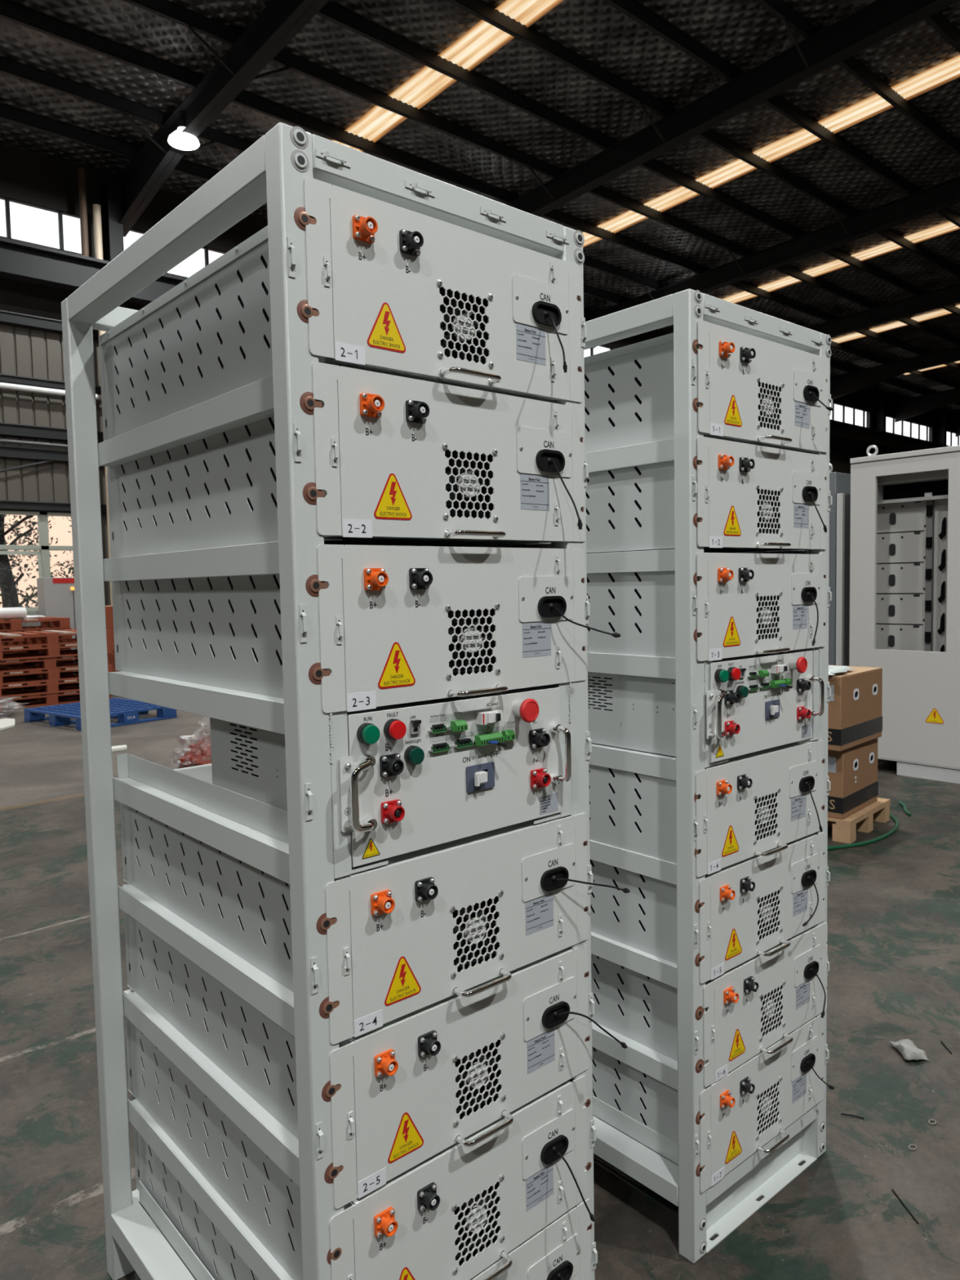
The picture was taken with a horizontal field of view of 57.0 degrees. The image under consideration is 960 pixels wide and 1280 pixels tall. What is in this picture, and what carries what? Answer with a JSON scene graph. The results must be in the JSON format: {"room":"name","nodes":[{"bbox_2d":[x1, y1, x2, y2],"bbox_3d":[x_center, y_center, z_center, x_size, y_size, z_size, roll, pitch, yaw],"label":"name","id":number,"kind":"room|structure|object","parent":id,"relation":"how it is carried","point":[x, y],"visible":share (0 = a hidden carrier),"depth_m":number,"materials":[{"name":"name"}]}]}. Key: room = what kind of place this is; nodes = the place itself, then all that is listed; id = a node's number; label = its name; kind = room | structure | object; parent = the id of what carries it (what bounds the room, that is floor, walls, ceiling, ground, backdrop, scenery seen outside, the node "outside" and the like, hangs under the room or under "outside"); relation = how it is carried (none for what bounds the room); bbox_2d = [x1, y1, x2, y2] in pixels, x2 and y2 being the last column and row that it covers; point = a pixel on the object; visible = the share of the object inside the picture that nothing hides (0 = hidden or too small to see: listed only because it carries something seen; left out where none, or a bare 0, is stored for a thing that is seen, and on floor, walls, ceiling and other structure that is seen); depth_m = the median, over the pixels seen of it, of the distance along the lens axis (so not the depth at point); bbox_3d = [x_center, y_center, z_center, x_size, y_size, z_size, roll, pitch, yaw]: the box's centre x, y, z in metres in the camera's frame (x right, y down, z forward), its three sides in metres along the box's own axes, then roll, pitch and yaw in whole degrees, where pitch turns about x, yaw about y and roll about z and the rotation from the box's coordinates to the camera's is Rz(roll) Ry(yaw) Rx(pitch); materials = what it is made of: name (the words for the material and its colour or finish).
{"room":"factory floor","nodes":[
{"label":"factory floor","id":0,"kind":"room"},
{"bbox_2d":[0,694,959,1279],"bbox_3d":[17.276,0.112,17.665,76.000,0.100,29.600,-4,5,-41],"label":"floor","id":1,"kind":"structure","parent":0,"point":[893,901],"depth_m":2.77,"materials":[{"name":"grey concrete"}]},
{"bbox_2d":[0,718,14,730],"bbox_3d":[-5.545,0.978,9.851,0.849,0.030,1.047,-4,5,-41],"label":"sheet","id":2,"kind":"object","parent":1,"relation":"on","point":[5,723],"visible":1,"depth_m":10.03,"materials":[{"name":"white"}]},
{"bbox_2d":[0,696,28,718],"bbox_3d":[-6.122,0.816,10.708,1.283,0.261,0.893,-4,5,-41],"label":"heap","id":3,"kind":"object","parent":1,"relation":"on","point":[7,704],"visible":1,"depth_m":10.87,"materials":[{"name":"white plastic"}]},
{"bbox_2d":[0,684,111,710],"bbox_3d":[-6.059,0.774,12.213,1.520,0.160,1.050,-4,5,-41],"label":"wooden pallet","id":4,"kind":"object","parent":1,"relation":"on","point":[52,699],"visible":0.44,"depth_m":11.93,"materials":[{"name":"orange wood"}]},
{"bbox_2d":[0,673,79,697],"bbox_3d":[-6.041,0.614,12.196,1.520,0.160,1.050,-4,5,-41],"label":"wooden pallet","id":5,"kind":"object","parent":4,"relation":"on","point":[51,687],"visible":0.44,"depth_m":11.86,"materials":[{"name":"orange wood"}]},
{"bbox_2d":[0,662,112,685],"bbox_3d":[-6.028,0.452,12.208,1.520,0.160,1.050,-4,5,-41],"label":"wooden pallet","id":6,"kind":"object","parent":5,"relation":"on","point":[51,675],"visible":0.51,"depth_m":11.88,"materials":[{"name":"orange wood"}]},
{"bbox_2d":[0,651,109,672],"bbox_3d":[-6.066,0.293,12.177,1.520,0.160,1.050,-4,5,-41],"label":"wooden pallet","id":7,"kind":"object","parent":6,"relation":"on","point":[50,663],"visible":0.52,"depth_m":11.87,"materials":[{"name":"orange wood"}]},
{"bbox_2d":[0,641,112,660],"bbox_3d":[-6.015,0.131,12.171,1.520,0.160,1.050,-4,5,-41],"label":"wooden pallet","id":8,"kind":"object","parent":7,"relation":"on","point":[51,651],"visible":0.51,"depth_m":11.84,"materials":[{"name":"orange wood"}]},
{"bbox_2d":[0,628,111,648],"bbox_3d":[-6.035,-0.030,12.168,1.520,0.160,1.050,-4,5,-42],"label":"wooden pallet","id":9,"kind":"object","parent":8,"relation":"on","point":[42,637],"visible":0.67,"depth_m":11.91,"materials":[{"name":"orange wood"}]},
{"bbox_2d":[36,577,77,674],"bbox_3d":[-6.641,-0.142,14.387,0.860,1.740,0.420,-4,5,-41],"label":"tall cabinet","id":10,"kind":"object","parent":1,"relation":"on","point":[55,596],"visible":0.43,"depth_m":14.09,"materials":[{"name":"grey metal"}]},
{"bbox_2d":[77,167,88,256],"bbox_3d":[-6.760,-3.720,15.465,0.120,8.750,0.120,-4,5,-41],"label":"trim","id":11,"kind":"structure","parent":1,"relation":"on","point":[81,171],"depth_m":15.19,"materials":[{"name":"brown"}]},
{"bbox_2d":[23,697,177,731],"bbox_3d":[-4.463,0.862,10.415,1.322,0.150,1.160,2,5,38],"label":"pallet","id":12,"kind":"object","parent":1,"relation":"on","point":[126,711],"visible":0.7,"depth_m":10.26,"materials":[{"name":"blue plastic"}]},
{"bbox_2d":[93,204,112,605],"bbox_3d":[-6.582,-3.459,15.633,0.130,8.200,0.130,-4,5,-41],"label":"column","id":13,"kind":"structure","parent":1,"relation":"on","point":[96,207],"depth_m":15.38,"materials":[{"name":"beige metal"}]},
{"bbox_2d":[170,716,211,768],"bbox_3d":[-2.096,0.828,7.066,0.703,0.539,0.655,-2,4,-14],"label":"wrapped bundle","id":14,"kind":"object","parent":1,"relation":"on","point":[199,753],"visible":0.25,"depth_m":6.88,"materials":[{"name":"plastic"}]},
{"bbox_2d":[61,122,597,1279],"bbox_3d":[-0.321,0.349,1.734,0.580,2.101,0.930,-4,5,-41],"label":"rack","id":15,"kind":"object","parent":1,"relation":"on","point":[304,846],"visible":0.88,"depth_m":1.47,"materials":[{"name":"white metal"}]},
{"bbox_2d":[175,764,212,783],"bbox_3d":[-0.322,0.297,1.729,0.368,0.002,0.812,-4,5,-41],"label":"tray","id":16,"kind":"object","parent":15,"relation":"on","point":[204,773],"depth_m":1.93,"materials":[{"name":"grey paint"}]},
{"bbox_2d":[98,176,582,440],"bbox_3d":[-0.311,-0.522,1.664,0.534,0.232,0.997,-4,5,-41],"label":"battery pack","id":17,"kind":"object","parent":15,"relation":"on","point":[394,290],"visible":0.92,"depth_m":1.38,"materials":[{"name":"white paint"}]},
{"bbox_2d":[106,361,585,558],"bbox_3d":[-0.304,-0.285,1.682,0.534,0.232,0.997,-4,5,-41],"label":"battery pack","id":18,"kind":"object","parent":15,"relation":"on","point":[400,460],"visible":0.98,"depth_m":1.39,"materials":[{"name":"white paint"}]},
{"bbox_2d":[123,988,595,1279],"bbox_3d":[-0.292,0.898,1.746,0.534,0.232,0.997,-4,5,-41],"label":"battery pack","id":19,"kind":"object","parent":15,"relation":"in","point":[460,1210],"visible":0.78,"depth_m":1.47,"materials":[{"name":"white paint"}]},
{"bbox_2d":[131,1094,591,1279],"bbox_3d":[-0.285,1.132,1.770,0.534,0.232,0.988,-4,5,-41],"label":"battery pack","id":20,"kind":"object","parent":15,"relation":"on","point":[561,1250],"visible":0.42,"depth_m":1.61,"materials":[{"name":"white paint"}]},
{"bbox_2d":[111,544,621,712],"bbox_3d":[-0.294,-0.043,1.701,0.549,0.232,0.997,-4,5,-41],"label":"battery pack","id":21,"kind":"object","parent":15,"relation":"in","point":[398,624],"visible":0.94,"depth_m":1.41,"materials":[{"name":"white paint"}]},
{"bbox_2d":[122,884,626,1208],"bbox_3d":[-0.279,0.659,1.746,0.563,0.232,0.997,-4,5,-41],"label":"battery pack","id":22,"kind":"object","parent":15,"relation":"in","point":[415,1085],"visible":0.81,"depth_m":1.44,"materials":[{"name":"white paint"}]},
{"bbox_2d":[120,763,630,1044],"bbox_3d":[-0.280,0.421,1.735,0.571,0.232,0.997,-4,5,-41],"label":"battery pack","id":23,"kind":"object","parent":15,"relation":"in","point":[424,927],"visible":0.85,"depth_m":1.43,"materials":[{"name":"white paint"}]},
{"bbox_2d":[209,686,571,866],"bbox_3d":[-0.165,0.194,1.530,0.443,0.216,0.500,-4,5,-41],"label":"control unit","id":24,"kind":"object","parent":15,"relation":"in","point":[417,775],"visible":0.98,"depth_m":1.38,"materials":[{"name":"white paint"}]},
{"bbox_2d":[356,722,380,744],"bbox_3d":[-0.156,0.133,1.246,0.030,0.030,0.018,-4,5,-41],"label":"lamp","id":25,"kind":"object","parent":24,"relation":"on","point":[367,733],"depth_m":1.24,"materials":[{"name":"teal plastic"}]},
{"bbox_2d":[383,718,406,740],"bbox_3d":[-0.121,0.129,1.276,0.030,0.030,0.018,-4,5,-41],"label":"lamp","id":26,"kind":"object","parent":24,"relation":"on","point":[394,729],"depth_m":1.27,"materials":[{"name":"red plastic"}]},
{"bbox_2d":[409,719,421,734],"bbox_3d":[-0.095,0.129,1.306,0.017,0.022,0.009,-4,5,-41],"label":"socket","id":27,"kind":"object","parent":24,"relation":"attached to","point":[415,724],"depth_m":1.31,"materials":[{"name":"grey plastic"}]},
{"bbox_2d":[474,770,487,786],"bbox_3d":[-0.001,0.217,1.387,0.022,0.020,0.016,-4,5,-41],"label":"switch","id":28,"kind":"object","parent":24,"relation":"attached to","point":[480,776],"depth_m":1.38,"materials":[{"name":"white plastic"}]},
{"bbox_2d":[584,288,832,1263],"bbox_3d":[0.371,0.293,2.414,0.580,2.101,0.930,-4,5,-41],"label":"rack","id":29,"kind":"object","parent":1,"relation":"on","point":[722,1208],"visible":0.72,"depth_m":1.98,"materials":[{"name":"white metal"}]},
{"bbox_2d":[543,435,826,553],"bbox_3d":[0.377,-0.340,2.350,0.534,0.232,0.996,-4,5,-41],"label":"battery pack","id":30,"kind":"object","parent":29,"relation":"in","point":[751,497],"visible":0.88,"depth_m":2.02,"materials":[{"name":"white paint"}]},
{"bbox_2d":[587,650,824,762],"bbox_3d":[0.517,0.139,2.196,0.443,0.216,0.500,-4,5,-41],"label":"control unit","id":31,"kind":"object","parent":29,"relation":"on","point":[755,703],"visible":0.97,"depth_m":2.05,"materials":[{"name":"white metal"}]},
{"bbox_2d":[714,668,728,683],"bbox_3d":[0.523,0.078,1.912,0.030,0.030,0.018,-4,5,-41],"label":"lamp","id":32,"kind":"object","parent":31,"relation":"on","point":[721,675],"depth_m":1.91,"materials":[{"name":"teal plastic"}]},
{"bbox_2d":[727,666,740,680],"bbox_3d":[0.558,0.074,1.942,0.030,0.030,0.018,-4,5,-41],"label":"lamp","id":33,"kind":"object","parent":31,"relation":"on","point":[734,673],"depth_m":1.93,"materials":[{"name":"red plastic"}]},
{"bbox_2d":[588,739,823,877],"bbox_3d":[0.384,0.367,2.390,0.534,0.232,0.996,-4,5,-41],"label":"battery pack","id":34,"kind":"object","parent":29,"relation":"in","point":[740,808],"visible":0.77,"depth_m":2.06,"materials":[{"name":"white paint"}]},
{"bbox_2d":[586,552,826,661],"bbox_3d":[0.380,-0.098,2.363,0.534,0.232,0.997,-4,5,-41],"label":"battery pack","id":35,"kind":"object","parent":29,"relation":"in","point":[748,604],"visible":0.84,"depth_m":2.03,"materials":[{"name":"white paint"}]},
{"bbox_2d":[590,832,825,983],"bbox_3d":[0.398,0.604,2.412,0.534,0.232,0.997,-4,5,-41],"label":"battery pack","id":36,"kind":"object","parent":29,"relation":"in","point":[753,905],"visible":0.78,"depth_m":2.08,"materials":[{"name":"white paint"}]},
{"bbox_2d":[584,320,833,453],"bbox_3d":[0.375,-0.578,2.338,0.534,0.232,0.994,-4,5,-41],"label":"battery pack","id":37,"kind":"object","parent":29,"relation":"in","point":[752,389],"visible":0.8,"depth_m":2.01,"materials":[{"name":"white paint"}]},
{"bbox_2d":[591,922,827,1087],"bbox_3d":[0.413,0.841,2.436,0.534,0.232,0.997,-4,5,-41],"label":"battery pack","id":38,"kind":"object","parent":29,"relation":"in","point":[744,1015],"visible":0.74,"depth_m":2.11,"materials":[{"name":"white paint"}]},
{"bbox_2d":[592,1014,834,1192],"bbox_3d":[0.405,1.077,2.442,0.534,0.232,0.993,-4,5,-41],"label":"battery pack","id":39,"kind":"object","parent":29,"relation":"on","point":[736,1107],"visible":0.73,"depth_m":2.11,"materials":[{"name":"white paint"}]},
{"bbox_2d":[768,462,850,666],"bbox_3d":[3.092,-0.277,7.831,0.900,2.455,0.680,-4,5,-41],"label":"tall cabinet","id":40,"kind":"object","parent":1,"relation":"on","point":[839,482],"visible":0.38,"depth_m":7.32,"materials":[{"name":"grey metal"}]},
{"bbox_2d":[827,797,890,844],"bbox_3d":[2.122,1.060,5.408,0.520,0.128,0.660,2,5,43],"label":"wooden pallet","id":41,"kind":"object","parent":1,"relation":"on","point":[844,830],"visible":0.34,"depth_m":5.19,"materials":[{"name":"brown wood"}]},
{"bbox_2d":[827,737,878,819],"bbox_3d":[2.086,0.796,5.364,0.444,0.405,0.564,2,5,43],"label":"cardboard box","id":42,"kind":"object","parent":41,"relation":"on","point":[852,772],"visible":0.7,"depth_m":5.11,"materials":[{"name":"beige cardboard"}]},
{"bbox_2d":[827,665,882,751],"bbox_3d":[2.051,0.387,5.284,0.464,0.420,0.624,2,5,44],"label":"cardboard box","id":43,"kind":"object","parent":42,"relation":"on","point":[855,700],"visible":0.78,"depth_m":5.05,"materials":[{"name":"beige cardboard"}]},
{"bbox_2d":[828,665,853,675],"bbox_3d":[1.913,0.162,5.135,0.446,0.040,0.458,2,5,37],"label":"plastic sheet","id":44,"kind":"object","parent":43,"relation":"on","point":[833,669],"visible":0.23,"depth_m":5.05,"materials":[{"name":"grey plastic"}]},
{"bbox_2d":[827,813,898,849],"bbox_3d":[2.266,1.123,5.215,0.313,0.023,1.031,1,4,33],"label":"hose","id":45,"kind":"object","parent":1,"relation":"on","point":[894,829],"visible":0.65,"depth_m":4.99,"materials":[{"name":"green rubber"}]},
{"bbox_2d":[848,444,959,783],"bbox_3d":[3.709,-0.247,6.694,0.961,2.515,1.497,-4,5,-41],"label":"tall cabinet","id":46,"kind":"object","parent":1,"relation":"on","point":[904,544],"visible":1,"depth_m":6.66,"materials":[{"name":"white metal"}]},
{"bbox_2d":[888,1039,931,1061],"bbox_3d":[1.356,1.287,2.789,0.086,0.026,0.119,-1,4,-3],"label":"paper scrap","id":47,"kind":"object","parent":1,"relation":"on","point":[908,1049],"visible":1,"depth_m":2.77,"materials":[{"name":"grey paper"}]},
{"bbox_3d":[-6.949,0.733,13.152,1.450,0.160,1.050,-4,5,-41],"label":"wooden pallet","id":48,"kind":"object","parent":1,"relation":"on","visible":0},
{"bbox_3d":[-7.000,0.575,13.106,1.450,0.160,1.050,-4,5,-41],"label":"wooden pallet","id":49,"kind":"object","parent":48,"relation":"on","visible":0},
{"bbox_2d":[2,666,72,676],"bbox_3d":[-6.961,0.413,13.103,1.450,0.160,1.050,-4,5,-41],"label":"wooden pallet","id":50,"kind":"object","parent":49,"relation":"on","point":[6,667],"visible":0.02,"depth_m":12.70,"materials":[{"name":"orange wood"}]},
{"bbox_2d":[0,655,71,665],"bbox_3d":[-6.966,0.253,13.097,1.450,0.160,1.050,-4,5,-41],"label":"wooden pallet","id":51,"kind":"object","parent":50,"relation":"on","point":[2,655],"visible":0.06,"depth_m":12.70,"materials":[{"name":"orange wood"}]},
{"bbox_2d":[2,647,71,653],"bbox_3d":[-6.982,0.093,13.077,1.450,0.160,1.050,-4,5,-41],"label":"wooden pallet","id":52,"kind":"object","parent":51,"relation":"on","point":[66,648],"visible":0.09,"depth_m":12.73,"materials":[{"name":"orange wood"}]},
{"bbox_2d":[0,628,72,642],"bbox_3d":[-6.971,-0.071,13.105,1.450,0.160,1.050,-4,5,-41],"label":"wooden pallet","id":53,"kind":"object","parent":52,"relation":"on","point":[5,640],"visible":0.35,"depth_m":12.95,"materials":[{"name":"orange wood"}]},
{"bbox_2d":[0,616,70,631],"bbox_3d":[-6.972,-0.229,13.050,1.450,0.160,1.050,-4,5,-41],"label":"wooden pallet","id":54,"kind":"object","parent":53,"relation":"on","point":[49,622],"visible":0.95,"depth_m":13.00,"materials":[{"name":"orange wood"}]},
{"bbox_2d":[0,607,26,619],"bbox_3d":[-6.940,-0.372,12.629,0.170,0.170,0.875,2,5,39],"label":"roll","id":55,"kind":"object","parent":54,"relation":"on","point":[6,613],"visible":1,"depth_m":12.77,"materials":[{"name":"white plastic"}]},
{"bbox_2d":[0,0,959,414],"bbox_3d":[17.090,-9.505,17.061,76.000,1.264,29.600,-4,5,-41],"label":"ceiling","id":56,"kind":"structure","parent":0,"point":[744,33],"depth_m":14.36,"materials":[{"name":"metal"}]},
{"bbox_2d":[332,0,564,151],"bbox_3d":[5.543,-8.560,6.277,0.620,1.084,26.600,-4,5,-41],"label":"skylight","id":57,"kind":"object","parent":56,"relation":"attached to","point":[483,39],"depth_m":13.05,"materials":[{"name":"beige"}]},
{"bbox_2d":[0,103,959,406],"bbox_3d":[8.180,-9.288,27.244,76.000,0.196,0.070,-4,5,-41],"label":"trim","id":58,"kind":"structure","parent":56,"relation":"attached to","point":[8,113],"depth_m":14.67,"materials":[{"name":"grey metal"}]},
{"bbox_2d":[446,0,959,278],"bbox_3d":[12.285,-9.323,22.558,76.000,0.196,0.070,-4,5,-41],"label":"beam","id":59,"kind":"structure","parent":56,"relation":"attached to","point":[481,9],"depth_m":14.08,"materials":[{"name":"grey metal"}]},
{"bbox_2d":[505,0,959,217],"bbox_3d":[7.948,-8.148,8.992,0.240,2.029,29.470,-4,5,-41],"label":"beam","id":60,"kind":"structure","parent":56,"relation":"attached to","point":[878,20],"depth_m":13.50,"materials":[{"name":"black metal"}]},
{"bbox_2d":[582,54,959,247],"bbox_3d":[10.273,-8.912,10.423,0.620,1.084,26.600,-4,5,-41],"label":"skylight","id":61,"kind":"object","parent":56,"relation":"attached to","point":[948,70],"depth_m":15.74,"materials":[{"name":"beige"}]},
{"bbox_2d":[721,221,959,303],"bbox_3d":[15.003,-9.263,14.570,0.620,1.084,26.600,-4,5,-41],"label":"window","id":62,"kind":"structure","parent":56,"relation":"attached to","point":[948,227],"depth_m":21.40,"materials":[{"name":"beige"}]},
{"bbox_2d":[755,0,959,157],"bbox_3d":[13.927,-9.337,20.683,76.000,0.196,0.070,-4,5,-41],"label":"beam","id":63,"kind":"structure","parent":56,"relation":"attached to","point":[780,9],"depth_m":13.86,"materials":[{"name":"grey metal"}]},
{"bbox_2d":[806,283,959,337],"bbox_3d":[17.453,-8.855,17.324,0.240,2.029,29.470,-4,5,-41],"label":"beam","id":64,"kind":"structure","parent":56,"relation":"attached to","point":[950,295],"depth_m":24.28,"materials":[{"name":"black metal"}]},
{"bbox_2d":[830,346,959,400],"bbox_3d":[22.206,-9.208,21.491,0.240,2.029,29.470,-4,5,-41],"label":"beam","id":65,"kind":"structure","parent":56,"relation":"attached to","point":[842,384],"depth_m":30.74,"materials":[{"name":"black metal"}]},
{"bbox_2d":[831,304,959,343],"bbox_3d":[19.733,-9.615,18.716,0.620,1.084,26.600,-4,5,-41],"label":"window","id":66,"kind":"structure","parent":56,"relation":"attached to","point":[943,312],"depth_m":26.91,"materials":[{"name":"beige"}]},
{"bbox_2d":[893,387,959,422],"bbox_3d":[26.959,-9.561,25.657,0.240,2.029,29.470,-4,5,-41],"label":"beam","id":67,"kind":"structure","parent":56,"relation":"attached to","point":[906,408],"depth_m":35.87,"materials":[{"name":"black metal"}]},
{"bbox_2d":[924,11,959,53],"bbox_3d":[14.748,-9.344,19.746,76.000,0.196,0.070,-4,5,-41],"label":"beam","id":68,"kind":"structure","parent":56,"relation":"attached to","point":[937,20],"depth_m":12.60,"materials":[{"name":"grey metal"}]},
{"bbox_2d":[0,142,959,626],"bbox_3d":[7.432,-4.986,28.462,76.000,9.100,0.150,-4,5,-41],"label":"wall","id":69,"kind":"structure","parent":0,"point":[25,175],"depth_m":15.29,"materials":[{"name":"grey"}]},
{"bbox_2d":[0,460,56,472],"bbox_3d":[-9.242,-2.232,13.682,7.210,2.133,0.040,-4,5,-41],"label":"trim","id":70,"kind":"structure","parent":69,"relation":"attached to","point":[46,461],"depth_m":15.00,"materials":[{"name":"grey metal"}]},
{"bbox_2d":[0,444,68,462],"bbox_3d":[7.548,-4.302,28.388,76.000,0.180,0.158,-4,5,-41],"label":"beam","id":71,"kind":"structure","parent":69,"relation":"attached to","point":[6,451],"depth_m":15.05,"materials":[{"name":"black metal"}]},
{"bbox_2d":[0,510,72,615],"bbox_3d":[-9.894,-1.131,13.265,8.050,1.820,0.240,-4,5,-41],"label":"window","id":72,"kind":"structure","parent":69,"relation":"in","point":[43,554],"depth_m":15.28,"materials":[{"name":"grey paint"}]},
{"bbox_2d":[0,195,81,254],"bbox_3d":[-9.045,-6.971,13.838,5.530,0.670,0.060,-4,5,-41],"label":"window","id":73,"kind":"structure","parent":69,"relation":"in","point":[7,201],"depth_m":15.11,"materials":[{"name":"white glass"}]},
{"bbox_2d":[0,373,101,394],"bbox_3d":[7.528,-5.509,28.308,76.000,0.120,0.168,-4,5,-41],"label":"trim","id":74,"kind":"structure","parent":69,"relation":"attached to","point":[4,378],"depth_m":15.02,"materials":[{"name":"black metal"}]},
{"bbox_2d":[0,422,103,443],"bbox_3d":[7.541,-4.676,28.364,76.000,0.190,0.158,-4,5,-41],"label":"beam","id":75,"kind":"structure","parent":69,"relation":"attached to","point":[6,428],"depth_m":15.06,"materials":[{"name":"black metal"}]},
{"bbox_2d":[0,499,106,512],"bbox_3d":[7.561,-3.424,28.447,76.000,0.140,0.148,-4,5,-41],"label":"beam","id":76,"kind":"structure","parent":69,"relation":"attached to","point":[4,504],"depth_m":15.12,"materials":[{"name":"black metal"}]},
{"bbox_2d":[99,177,126,307],"bbox_3d":[-6.457,-3.740,15.923,0.240,8.720,0.390,-4,5,-41],"label":"column","id":77,"kind":"structure","parent":69,"relation":"attached to","point":[110,195],"depth_m":15.58,"materials":[{"name":"black metal"}]},
{"bbox_2d":[129,228,226,277],"bbox_3d":[-4.540,-7.306,17.787,5.530,0.670,0.060,-4,5,-41],"label":"window","id":78,"kind":"structure","parent":69,"relation":"in","point":[206,249],"depth_m":17.10,"materials":[{"name":"black metal"}]},
{"bbox_2d":[0,310,858,461],"bbox_3d":[7.515,-6.511,28.238,76.000,0.170,0.188,-4,5,-41],"label":"trim","id":79,"kind":"structure","parent":69,"relation":"attached to","point":[7,317],"depth_m":15.01,"materials":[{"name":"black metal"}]},
{"bbox_2d":[830,401,869,427],"bbox_3d":[13.479,-8.646,33.583,5.530,0.670,0.060,-4,5,-41],"label":"window","id":80,"kind":"structure","parent":69,"relation":"in","point":[833,403],"depth_m":34.23,"materials":[{"name":"black metal"}]},
{"bbox_2d":[873,395,886,455],"bbox_3d":[16.104,-5.417,35.701,0.240,8.720,0.390,-4,5,-41],"label":"column","id":81,"kind":"structure","parent":69,"relation":"attached to","point":[880,402],"depth_m":35.47,"materials":[{"name":"black metal"}]},
{"bbox_2d":[886,415,931,441],"bbox_3d":[17.984,-8.981,37.532,5.530,0.670,0.060,-4,5,-41],"label":"window","id":82,"kind":"structure","parent":69,"relation":"in","point":[893,418],"depth_m":37.94,"materials":[{"name":"black metal"}]},
{"bbox_2d":[935,412,946,445],"bbox_3d":[20.617,-5.753,39.657,0.240,8.720,0.390,-4,5,-41],"label":"trim","id":83,"kind":"structure","parent":69,"relation":"attached to","point":[940,418],"depth_m":39.41,"materials":[{"name":"black metal"}]},
{"bbox_3d":[27.013,-4.564,6.160,76.200,10.300,0.200,-4,5,-41],"label":"wall","id":84,"kind":"structure","parent":0,"visible":0},
{"bbox_2d":[167,116,199,150],"bbox_3d":[-4.581,-7.872,13.660,0.470,0.402,0.470,-4,5,-41],"label":"lamp","id":85,"kind":"object","parent":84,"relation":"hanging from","point":[179,140],"visible":0.88,"depth_m":13.59,"materials":[{"name":"white"}]},
{"bbox_2d":[115,0,329,236],"bbox_3d":[3.196,-7.795,4.826,0.240,2.029,29.470,-4,5,-41],"label":"beam","id":86,"kind":"structure","parent":84,"relation":"attached to","point":[280,21],"depth_m":12.83,"materials":[{"name":"black metal"}]},
{"bbox_2d":[120,18,959,324],"bbox_3d":[7.112,-8.522,14.723,20.510,1.050,14.984,-4,5,-41],"label":"trim","id":87,"kind":"structure","parent":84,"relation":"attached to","point":[264,74],"depth_m":13.78,"materials":[{"name":"grey metal"}]},
{"bbox_2d":[586,176,959,349],"bbox_3d":[12.701,-8.501,13.158,0.240,2.029,29.470,-4,5,-41],"label":"trim","id":88,"kind":"structure","parent":84,"relation":"attached to","point":[945,194],"depth_m":19.23,"materials":[{"name":"black metal"}]},
{"bbox_3d":[-11.430,-2.950,-7.737,0.200,10.300,29.600,-4,5,-41],"label":"wall","id":89,"kind":"structure","parent":0,"visible":0},
{"bbox_2d":[0,438,67,448],"bbox_3d":[7.610,-4.458,28.303,76.000,0.067,0.070,-4,5,-41],"label":"trim","id":90,"kind":"structure","parent":89,"relation":"attached to","point":[2,441],"depth_m":14.97,"materials":[{"name":"grey metal"}]},
{"bbox_2d":[0,382,101,399],"bbox_3d":[7.593,-5.366,28.246,76.000,0.095,0.100,-4,5,-41],"label":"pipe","id":91,"kind":"structure","parent":89,"relation":"attached to","point":[2,385],"depth_m":14.95,"materials":[{"name":"white plastic"}]},
{"bbox_2d":[0,237,949,452],"bbox_3d":[7.832,-7.292,27.809,76.000,0.530,0.300,-4,5,-41],"label":"trim","id":92,"kind":"structure","parent":89,"relation":"attached to","point":[21,261],"depth_m":14.92,"materials":[{"name":"black metal"}]},
{"bbox_2d":[0,55,959,388],"bbox_3d":[9.001,-9.295,26.307,76.000,0.196,0.070,-4,5,-41],"label":"trim","id":93,"kind":"structure","parent":89,"relation":"attached to","point":[9,67],"depth_m":13.83,"materials":[{"name":"grey metal"}]},
{"bbox_2d":[0,0,959,369],"bbox_3d":[9.822,-9.302,25.369,76.000,0.196,0.070,-4,5,-41],"label":"roof beam","id":94,"kind":"structure","parent":89,"relation":"attached to","point":[12,12],"depth_m":14.85,"materials":[{"name":"grey metal"}]},
{"bbox_2d":[122,0,959,346],"bbox_3d":[10.643,-9.309,24.432,76.000,0.196,0.070,-4,5,-41],"label":"trim","id":95,"kind":"structure","parent":89,"relation":"attached to","point":[166,9],"depth_m":14.73,"materials":[{"name":"grey metal"}]},
{"bbox_2d":[315,1,959,316],"bbox_3d":[11.464,-9.316,23.495,76.000,0.196,0.070,-4,5,-41],"label":"trim","id":96,"kind":"structure","parent":89,"relation":"attached to","point":[331,11],"depth_m":14.41,"materials":[{"name":"grey metal"}]},
{"bbox_2d":[603,0,959,227],"bbox_3d":[13.106,-9.330,21.621,76.000,0.196,0.070,-4,5,-41],"label":"trim","id":97,"kind":"structure","parent":89,"relation":"attached to","point":[632,9],"depth_m":14.25,"materials":[{"name":"grey metal"}]},
{"label":"outside","id":98,"kind":"structure","parent":0,"visible":0},
{"bbox_3d":[4.764,-1.858,56.081,160.000,0.300,44.100,-4,5,-41],"label":"ground","id":99,"kind":"structure","parent":98,"visible":0},
{"bbox_2d":[0,514,74,608],"bbox_3d":[-17.548,-3.033,29.774,40.000,6.200,6.030,-4,5,-41],"label":"neighbouring building","id":100,"kind":"structure","parent":99,"relation":"on","point":[60,530],"depth_m":28.63,"materials":[{"name":"beige"}]},
{"bbox_2d":[0,514,74,607],"bbox_3d":[-9.357,-1.838,17.598,3.553,5.060,4.883,2,4,36],"label":"tree","id":101,"kind":"object","parent":99,"relation":"on","point":[9,593],"visible":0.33,"depth_m":17.72,"materials":[{"name":"black plant"}]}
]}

